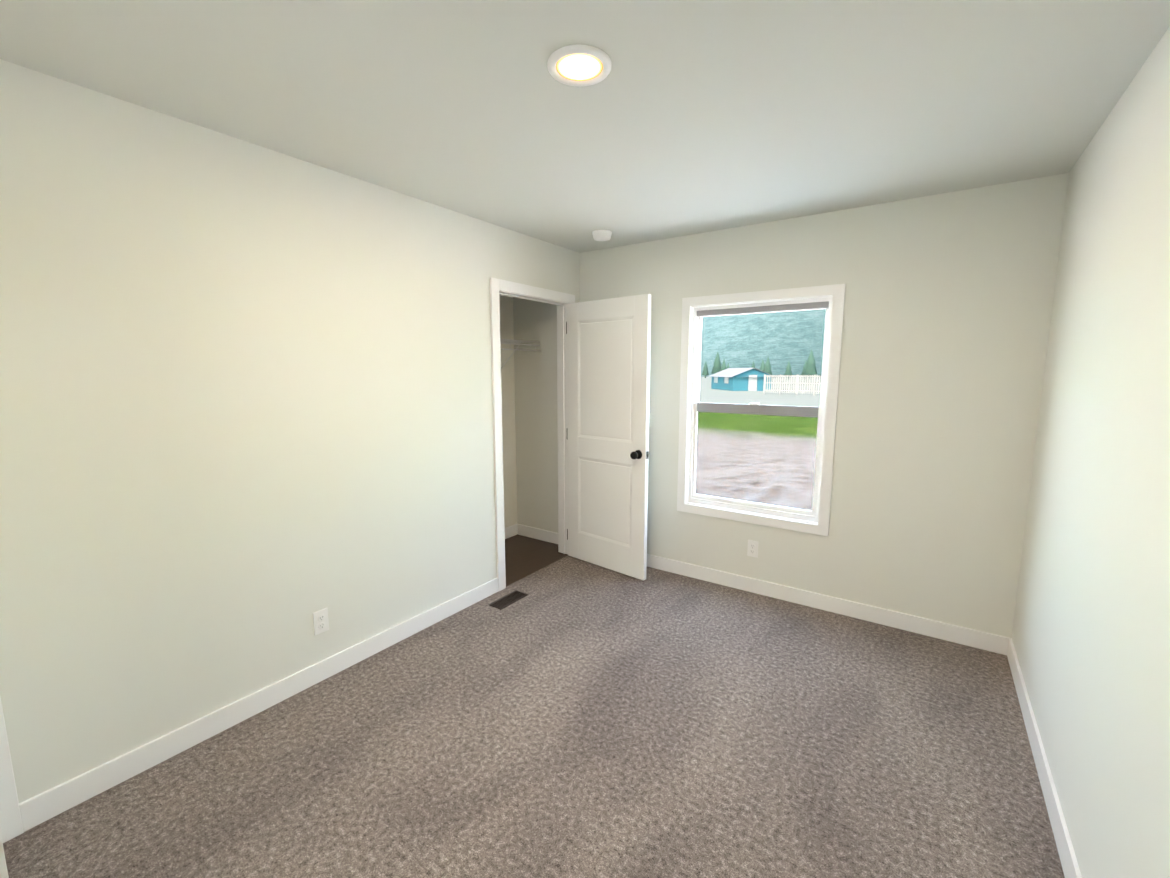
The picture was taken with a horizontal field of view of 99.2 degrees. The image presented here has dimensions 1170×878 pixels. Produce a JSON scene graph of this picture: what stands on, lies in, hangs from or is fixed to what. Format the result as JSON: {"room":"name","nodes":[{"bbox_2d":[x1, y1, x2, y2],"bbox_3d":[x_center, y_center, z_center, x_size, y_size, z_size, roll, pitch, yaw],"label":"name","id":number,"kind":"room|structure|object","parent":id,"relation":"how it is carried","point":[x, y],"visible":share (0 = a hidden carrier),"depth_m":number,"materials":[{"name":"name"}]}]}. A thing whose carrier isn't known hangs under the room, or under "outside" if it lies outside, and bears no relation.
{"room":"empty bedroom","nodes":[
{"label":"empty bedroom","id":0,"kind":"room"},
{"bbox_2d":[0,59,579,802],"bbox_3d":[-1.435,-0.003,2.200,0.100,2.440,4.749,5,9,34],"label":"wall","id":1,"kind":"structure","parent":0,"point":[246,413],"depth_m":2.00,"materials":[{"name":"white paint"}]},
{"bbox_2d":[0,832,8,877],"bbox_3d":[-1.613,0.336,1.194,0.773,2.014,0.115,5,9,34],"label":"entry door","id":2,"kind":"structure","parent":1,"relation":"in","point":[3,870],"depth_m":1.09,"materials":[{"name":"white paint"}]},
{"bbox_2d":[0,697,23,842],"bbox_3d":[-2.168,0.305,1.172,0.132,2.105,0.910,5,9,34],"label":"door frame","id":3,"kind":"structure","parent":1,"relation":"attached to","point":[11,826],"depth_m":1.61,"materials":[{"name":"white paint"}]},
{"bbox_2d":[19,578,497,831],"bbox_3d":[-1.234,1.130,2.548,0.012,0.100,2.213,5,9,34],"label":"baseboard","id":4,"kind":"structure","parent":1,"relation":"attached to","point":[61,798],"depth_m":2.10,"materials":[{"name":"white paint"}]},
{"bbox_2d":[313,608,328,634],"bbox_3d":[-1.289,0.893,2.436,0.010,0.114,0.070,5,9,34],"label":"outlet","id":5,"kind":"object","parent":1,"relation":"attached to","point":[320,621],"visible":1,"depth_m":2.43,"materials":[{"name":"white plastic"}]},
{"bbox_2d":[490,277,574,590],"bbox_3d":[-0.391,-0.041,3.717,0.132,2.105,0.912,5,9,34],"label":"trim","id":6,"kind":"structure","parent":1,"relation":"attached to","point":[560,300],"depth_m":3.47,"materials":[{"name":"white paint"}]},
{"bbox_2d":[566,294,650,580],"bbox_3d":[0.153,-0.009,3.729,0.775,2.014,0.175,7,10,41],"label":"closet door","id":7,"kind":"structure","parent":1,"relation":"in","point":[608,368],"depth_m":3.68,"materials":[{"name":"white paint"}]},
{"bbox_2d":[499,295,516,527],"bbox_3d":[-0.904,-0.204,3.674,0.720,2.440,1.699,5,9,34],"label":"wall","id":8,"kind":"structure","parent":0,"point":[508,415],"depth_m":4.45,"materials":[{"name":"white paint"}]},
{"bbox_2d":[505,524,518,538],"bbox_3d":[-1.083,0.930,4.015,0.014,0.100,1.599,5,9,34],"label":"baseboard","id":9,"kind":"structure","parent":8,"relation":"attached to","point":[513,530],"depth_m":4.59,"materials":[{"name":"white paint"}]},
{"bbox_2d":[500,339,540,368],"bbox_3d":[-0.958,-0.604,3.718,0.320,0.307,1.583,5,9,34],"label":"wire closet shelf","id":10,"kind":"object","parent":8,"relation":"attached to","point":[508,341],"visible":0.23,"depth_m":4.11,"materials":[{"name":"white metal"}]},
{"bbox_2d":[3,555,1064,877],"bbox_3d":[-0.676,1.327,1.913,4.176,0.120,4.849,5,9,34],"label":"floor carpet","id":11,"kind":"object","parent":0,"point":[569,717],"visible":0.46,"depth_m":1.94,"materials":[{"name":"grey carpet"}]},
{"bbox_2d":[489,590,527,609],"bbox_3d":[-0.508,1.071,3.326,0.110,0.006,0.260,5,9,34],"label":"air vent register","id":12,"kind":"object","parent":11,"relation":"on","point":[508,600],"visible":1,"depth_m":3.32,"materials":[{"name":"brown metal"}]},
{"bbox_2d":[505,534,567,585],"bbox_3d":[-0.834,1.065,3.859,0.820,0.116,1.799,5,9,34],"label":"floor","id":13,"kind":"structure","parent":0,"point":[525,556],"depth_m":4.12,"materials":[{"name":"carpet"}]},
{"bbox_2d":[0,0,1169,252],"bbox_3d":[-0.676,-1.209,1.567,4.176,0.120,4.849,5,9,34],"label":"ceiling","id":14,"kind":"structure","parent":0,"point":[692,116],"depth_m":1.66,"materials":[{"name":"white paint"}]},
{"bbox_2d":[547,44,611,86],"bbox_3d":[-0.017,-1.136,1.524,0.196,0.013,0.196,5,9,34],"label":"recessed light","id":15,"kind":"object","parent":14,"relation":"in","point":[579,65],"visible":1,"depth_m":1.51,"materials":[{"name":"white paint"}]},
{"bbox_2d":[592,230,611,240],"bbox_3d":[0.115,-1.368,3.362,0.136,0.050,0.136,5,9,34],"label":"smoke detector","id":16,"kind":"object","parent":14,"relation":"attached to","point":[601,235],"visible":0.98,"depth_m":3.32,"materials":[{"name":"white plastic"}]},
{"bbox_2d":[513,173,1068,637],"bbox_3d":[0.852,-0.188,3.554,3.746,2.440,0.100,5,9,34],"label":"wall","id":17,"kind":"structure","parent":0,"point":[949,297],"depth_m":2.86,"materials":[{"name":"white paint"}]},
{"bbox_2d":[519,524,557,543],"bbox_3d":[-0.371,0.867,4.481,0.590,0.100,0.014,5,9,34],"label":"baseboard","id":18,"kind":"structure","parent":17,"relation":"attached to","point":[540,534],"depth_m":4.51,"materials":[{"name":"white paint"}]},
{"bbox_2d":[747,540,757,557],"bbox_3d":[1.147,0.751,3.407,0.070,0.114,0.010,5,9,34],"label":"outlet","id":19,"kind":"object","parent":17,"relation":"attached to","point":[752,550],"visible":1,"depth_m":3.40,"materials":[{"name":"white plastic"}]},
{"bbox_2d":[677,284,845,535],"bbox_3d":[1.134,-0.195,3.349,1.020,1.530,0.121,5,9,34],"label":"window unit","id":20,"kind":"structure","parent":17,"relation":"in","point":[759,377],"depth_m":3.33,"materials":[{"name":"white paint"}]},
{"bbox_2d":[647,554,1002,653],"bbox_3d":[1.100,1.004,3.470,2.790,0.100,0.019,5,9,34],"label":"baseboard","id":21,"kind":"structure","parent":17,"relation":"attached to","point":[974,638],"depth_m":3.12,"materials":[{"name":"white paint"}]},
{"bbox_2d":[1012,26,1169,877],"bbox_3d":[0.971,0.221,0.550,0.100,2.440,4.749,5,9,34],"label":"wall","id":22,"kind":"structure","parent":0,"point":[1091,634],"depth_m":1.48,"materials":[{"name":"white paint"}]},
{"bbox_2d":[1003,636,1081,877],"bbox_3d":[1.067,1.348,0.944,0.014,0.100,4.249,5,9,34],"label":"baseboard","id":23,"kind":"structure","parent":22,"relation":"attached to","point":[1069,863],"depth_m":1.80,"materials":[{"name":"white paint"}]}
]}

